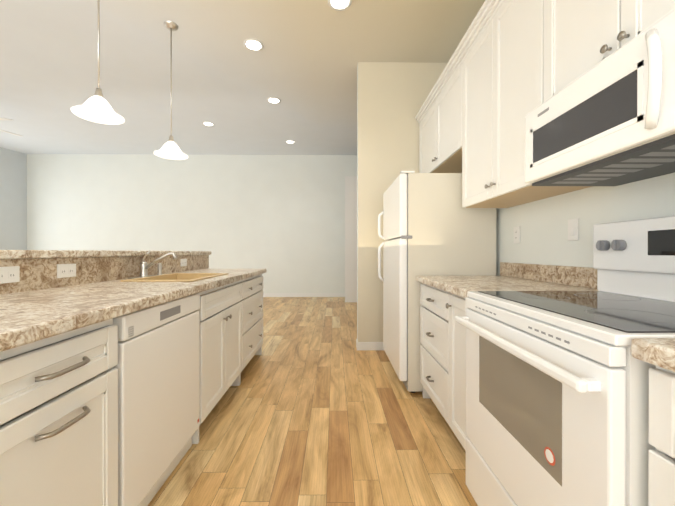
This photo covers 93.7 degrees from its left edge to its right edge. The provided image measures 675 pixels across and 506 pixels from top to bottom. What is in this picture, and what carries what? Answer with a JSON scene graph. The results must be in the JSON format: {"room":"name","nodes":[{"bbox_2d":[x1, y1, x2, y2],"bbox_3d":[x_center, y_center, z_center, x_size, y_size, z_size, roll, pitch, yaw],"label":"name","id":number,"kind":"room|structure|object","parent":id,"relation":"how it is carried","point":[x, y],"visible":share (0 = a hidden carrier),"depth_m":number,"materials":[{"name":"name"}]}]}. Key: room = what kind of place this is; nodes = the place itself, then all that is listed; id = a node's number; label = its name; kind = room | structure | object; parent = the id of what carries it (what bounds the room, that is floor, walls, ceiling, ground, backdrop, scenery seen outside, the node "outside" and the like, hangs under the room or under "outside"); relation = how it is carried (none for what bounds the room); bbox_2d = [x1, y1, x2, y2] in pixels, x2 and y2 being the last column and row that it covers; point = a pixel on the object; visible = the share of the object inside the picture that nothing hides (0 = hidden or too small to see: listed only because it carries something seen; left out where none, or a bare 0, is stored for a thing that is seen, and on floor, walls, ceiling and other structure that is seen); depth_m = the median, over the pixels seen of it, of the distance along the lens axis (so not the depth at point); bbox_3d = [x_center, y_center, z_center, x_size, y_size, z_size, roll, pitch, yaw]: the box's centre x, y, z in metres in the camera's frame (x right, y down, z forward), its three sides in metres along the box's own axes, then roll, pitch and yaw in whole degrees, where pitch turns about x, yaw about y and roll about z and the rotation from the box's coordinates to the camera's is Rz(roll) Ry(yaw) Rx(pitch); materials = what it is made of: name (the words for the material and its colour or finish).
{"room":"kitchen","nodes":[
{"label":"kitchen","id":0,"kind":"room"},
{"bbox_2d":[0,147,26,249],"bbox_3d":[-7.536,-0.786,2.479,0.150,3.750,10.350,0,0,-1],"label":"wall","id":1,"kind":"structure","parent":0,"point":[13,200],"depth_m":7.33,"materials":[{"name":"paint"}]},
{"bbox_2d":[30,255,207,268],"bbox_3d":[-1.480,0.559,1.464,0.120,1.066,4.090,0,0,-1],"label":"wall","id":2,"kind":"structure","parent":0,"point":[84,257],"depth_m":1.78,"materials":[{"name":"white paint"}]},
{"bbox_2d":[0,250,210,258],"bbox_3d":[-1.543,0.005,1.476,0.315,0.038,4.120,0,0,-1],"label":"bar","id":3,"kind":"object","parent":2,"relation":"on","point":[16,254],"visible":1,"depth_m":1.69,"materials":[{"name":"stone"}]},
{"bbox_2d":[27,154,356,296],"bbox_3d":[-1.759,-0.803,7.781,11.910,3.750,0.162,0,0,-1],"label":"wall","id":4,"kind":"structure","parent":0,"point":[280,219],"depth_m":7.70,"materials":[{"name":"white paint"}]},
{"bbox_2d":[0,0,484,154],"bbox_3d":[-1.706,-2.116,2.533,11.910,0.745,10.750,0,0,-1],"label":"ceiling","id":5,"kind":"structure","parent":0,"point":[302,65],"depth_m":3.62,"materials":[{"name":"paint"}]},
{"bbox_2d":[0,118,20,135],"bbox_3d":[-5.183,-1.981,4.374,1.266,0.414,1.331,0,0,-1],"label":"ceiling fan","id":6,"kind":"object","parent":5,"relation":"hanging from","point":[6,131],"visible":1,"depth_m":4.80,"materials":[{"name":"white"}]},
{"bbox_2d":[71,0,124,124],"bbox_3d":[-1.557,-1.466,2.062,0.280,1.147,0.280,0,0,-1],"label":"pendant light","id":7,"kind":"object","parent":5,"relation":"hanging from","point":[97,107],"visible":1,"depth_m":2.06,"materials":[{"name":"white glass"}]},
{"bbox_2d":[154,21,187,159],"bbox_3d":[-1.525,-1.494,2.902,0.280,1.197,0.280,0,0,-1],"label":"pendant light","id":8,"kind":"object","parent":5,"relation":"hanging from","point":[170,149],"visible":1,"depth_m":2.90,"materials":[{"name":"white glass"}]},
{"bbox_2d":[202,122,213,125],"bbox_3d":[-2.251,-2.250,5.512,0.196,0.016,0.196,0,0,-1],"label":"recessed light","id":9,"kind":"object","parent":5,"relation":"in","point":[208,123],"visible":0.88,"depth_m":5.50,"materials":[{"name":"white glass"}]},
{"bbox_2d":[243,39,263,50],"bbox_3d":[-0.848,-2.103,3.197,0.196,0.016,0.196,0,0,-1],"label":"recessed light","id":10,"kind":"object","parent":5,"relation":"in","point":[253,44],"visible":1,"depth_m":3.19,"materials":[{"name":"white glass"}]},
{"bbox_2d":[267,97,280,103],"bbox_3d":[-0.911,-2.188,4.536,0.196,0.016,0.196,0,0,-1],"label":"recessed light","id":11,"kind":"object","parent":5,"relation":"in","point":[273,100],"visible":0.94,"depth_m":4.53,"materials":[{"name":"white glass"}]},
{"bbox_2d":[328,0,351,10],"bbox_3d":[0.018,-2.064,2.595,0.196,0.016,0.196,0,0,-1],"label":"recessed light","id":12,"kind":"object","parent":5,"relation":"in","point":[339,5],"visible":0.98,"depth_m":2.62,"materials":[{"name":"white glass"}]},
{"bbox_2d":[148,297,477,505],"bbox_3d":[-1.706,1.139,2.544,11.910,0.100,10.750,0,0,-1],"label":"floor","id":13,"kind":"structure","parent":0,"point":[316,407],"depth_m":1.90,"materials":[{"name":"brown wood"}]},
{"bbox_2d":[0,318,117,505],"bbox_3d":[-1.070,0.655,0.876,0.682,0.872,0.465,0,0,-1],"label":"base cabinet","id":14,"kind":"object","parent":13,"relation":"on","point":[59,420],"visible":0.96,"depth_m":0.89,"materials":[{"name":"paint"}]},
{"bbox_2d":[113,293,199,505],"bbox_3d":[-1.081,0.655,1.453,0.630,0.869,0.662,0,0,-1],"label":"dishwasher","id":15,"kind":"object","parent":13,"relation":"on","point":[157,366],"visible":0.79,"depth_m":1.34,"materials":[{"name":"white metal"}]},
{"bbox_2d":[192,281,241,443],"bbox_3d":[-1.086,0.651,2.198,0.675,0.872,0.800,0,0,-1],"label":"base cabinet","id":16,"kind":"object","parent":13,"relation":"on","point":[220,340],"visible":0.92,"depth_m":2.09,"materials":[{"name":"paint"}]},
{"bbox_2d":[0,255,265,351],"bbox_3d":[-1.081,0.121,1.466,0.676,0.189,4.090,0,0,-1],"label":"countertop","id":17,"kind":"structure","parent":16,"relation":"on","point":[40,300],"depth_m":1.40,"materials":[{"name":"stone"}]},
{"bbox_2d":[0,266,19,283],"bbox_3d":[-1.402,0.093,1.338,0.007,0.070,0.116,0,0,-1],"label":"outlet","id":18,"kind":"object","parent":17,"relation":"attached to","point":[10,274],"visible":1,"depth_m":1.35,"materials":[{"name":"white plastic"}]},
{"bbox_2d":[57,264,75,277],"bbox_3d":[-1.405,0.092,1.643,0.007,0.070,0.116,0,0,-1],"label":"outlet","id":19,"kind":"object","parent":17,"relation":"attached to","point":[65,270],"visible":1,"depth_m":1.64,"materials":[{"name":"white plastic"}]},
{"bbox_2d":[128,250,176,278],"bbox_3d":[-1.248,0.075,2.245,0.253,0.190,0.350,0,0,-1],"label":"faucet","id":20,"kind":"object","parent":17,"relation":"on","point":[144,266],"visible":0.88,"depth_m":2.19,"materials":[{"name":"silver metal"}]},
{"bbox_2d":[120,273,228,295],"bbox_3d":[-1.080,0.269,2.202,0.429,0.217,0.644,0,0,-1],"label":"sink","id":21,"kind":"object","parent":17,"relation":"in","point":[182,277],"visible":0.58,"depth_m":2.29,"materials":[{"name":"brown"}]},
{"bbox_2d":[180,259,186,266],"bbox_3d":[-1.418,0.088,2.918,0.007,0.070,0.116,0,0,-1],"label":"outlet","id":22,"kind":"object","parent":17,"relation":"attached to","point":[183,262],"visible":1,"depth_m":2.91,"materials":[{"name":"white plastic"}]},
{"bbox_2d":[240,274,262,383],"bbox_3d":[-1.094,0.648,2.994,0.675,0.872,0.782,0,0,-1],"label":"base cabinet","id":23,"kind":"object","parent":13,"relation":"on","point":[252,315],"visible":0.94,"depth_m":2.92,"materials":[{"name":"paint"}]},
{"bbox_2d":[378,171,495,392],"bbox_3d":[0.812,0.229,2.828,0.801,1.715,0.836,0,0,-1],"label":"fridge","id":24,"kind":"object","parent":13,"relation":"on","point":[432,226],"visible":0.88,"depth_m":2.42,"materials":[{"name":"beige metal"}]},
{"bbox_2d":[420,283,466,450],"bbox_3d":[0.921,0.652,1.913,0.663,0.872,0.940,0,0,-1],"label":"base cabinet","id":25,"kind":"object","parent":13,"relation":"on","point":[443,358],"visible":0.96,"depth_m":1.85,"materials":[{"name":"paint"}]},
{"bbox_2d":[416,262,597,297],"bbox_3d":[0.925,0.142,1.915,0.655,0.143,0.953,0,0,-1],"label":"countertop","id":26,"kind":"structure","parent":25,"relation":"on","point":[523,277],"depth_m":1.78,"materials":[{"name":"stone"}]},
{"bbox_2d":[455,216,674,505],"bbox_3d":[0.887,0.481,1.054,0.727,1.224,0.756,0,0,-1],"label":"range","id":27,"kind":"object","parent":13,"relation":"on","point":[557,398],"visible":0.98,"depth_m":0.93,"materials":[{"name":"white metal"}]},
{"bbox_2d":[648,366,674,505],"bbox_3d":[0.939,0.658,0.051,0.663,0.872,1.215,0,0,-1],"label":"base cabinet","id":28,"kind":"object","parent":13,"relation":"on","point":[661,487],"visible":0.92,"depth_m":0.62,"materials":[{"name":"paint"}]},
{"bbox_2d":[631,338,674,371],"bbox_3d":[0.943,0.148,0.053,0.655,0.143,1.222,0,0,-1],"label":"countertop","id":29,"kind":"structure","parent":28,"relation":"on","point":[659,352],"depth_m":0.62,"materials":[{"name":"stone"}]},
{"bbox_2d":[345,176,356,301],"bbox_3d":[2.185,-0.295,6.953,4.040,2.740,0.100,0,0,-1],"label":"wall","id":30,"kind":"structure","parent":0,"point":[350,238],"depth_m":6.88,"materials":[{"name":"white paint"}]},
{"bbox_2d":[356,62,446,349],"bbox_3d":[2.227,-0.790,3.612,4.022,3.750,0.144,0,0,-1],"label":"wall","id":31,"kind":"structure","parent":0,"point":[392,97],"depth_m":3.53,"materials":[{"name":"paint"}]},
{"bbox_2d":[496,172,674,275],"bbox_3d":[1.330,-0.779,0.468,0.120,3.750,6.150,0,0,-1],"label":"wall","id":32,"kind":"structure","parent":0,"point":[542,224],"depth_m":1.69,"materials":[{"name":"white paint"}]},
{"bbox_2d":[419,64,461,172],"bbox_3d":[1.064,-1.102,2.934,0.356,0.620,1.178,0,0,-1],"label":"upper cabinet","id":33,"kind":"object","parent":32,"relation":"attached to","point":[440,138],"visible":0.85,"depth_m":2.79,"materials":[{"name":"paint"}]},
{"bbox_2d":[415,0,503,125],"bbox_3d":[1.070,-1.459,1.480,0.372,0.100,4.084,0,0,-1],"label":"crown molding","id":34,"kind":"structure","parent":32,"relation":"attached to","point":[487,11],"depth_m":2.29,"materials":[{"name":"paint"}]},
{"bbox_2d":[514,226,519,242],"bbox_3d":[1.247,-0.125,2.204,0.007,0.116,0.072,0,0,-1],"label":"outlet","id":35,"kind":"object","parent":32,"relation":"attached to","point":[516,234],"visible":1,"depth_m":2.19,"materials":[{"name":"white plastic"}]},
{"bbox_2d":[462,0,591,207],"bbox_3d":[1.074,-0.869,1.890,0.356,1.080,0.904,0,0,-1],"label":"upper cabinet","id":36,"kind":"object","parent":32,"relation":"attached to","point":[502,79],"visible":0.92,"depth_m":1.80,"materials":[{"name":"paint"}]},
{"bbox_2d":[568,218,577,240],"bbox_3d":[1.251,-0.123,1.684,0.010,0.116,0.072,0,0,-1],"label":"light switch","id":37,"kind":"object","parent":32,"relation":"attached to","point":[572,229],"visible":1,"depth_m":1.68,"materials":[{"name":"white plastic"}]},
{"bbox_2d":[544,0,674,101],"bbox_3d":[1.083,-1.014,1.050,0.356,0.784,0.768,0,0,-1],"label":"upper cabinet","id":38,"kind":"object","parent":32,"relation":"attached to","point":[581,37],"visible":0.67,"depth_m":1.20,"materials":[{"name":"paint"}]},
{"bbox_2d":[525,9,674,185],"bbox_3d":[1.024,-0.458,1.052,0.474,0.321,0.750,0,0,-1],"label":"over-the-range microwave","id":39,"kind":"object","parent":38,"relation":"attached to","point":[609,120],"visible":1,"depth_m":1.01,"materials":[{"name":"white"}]}
]}

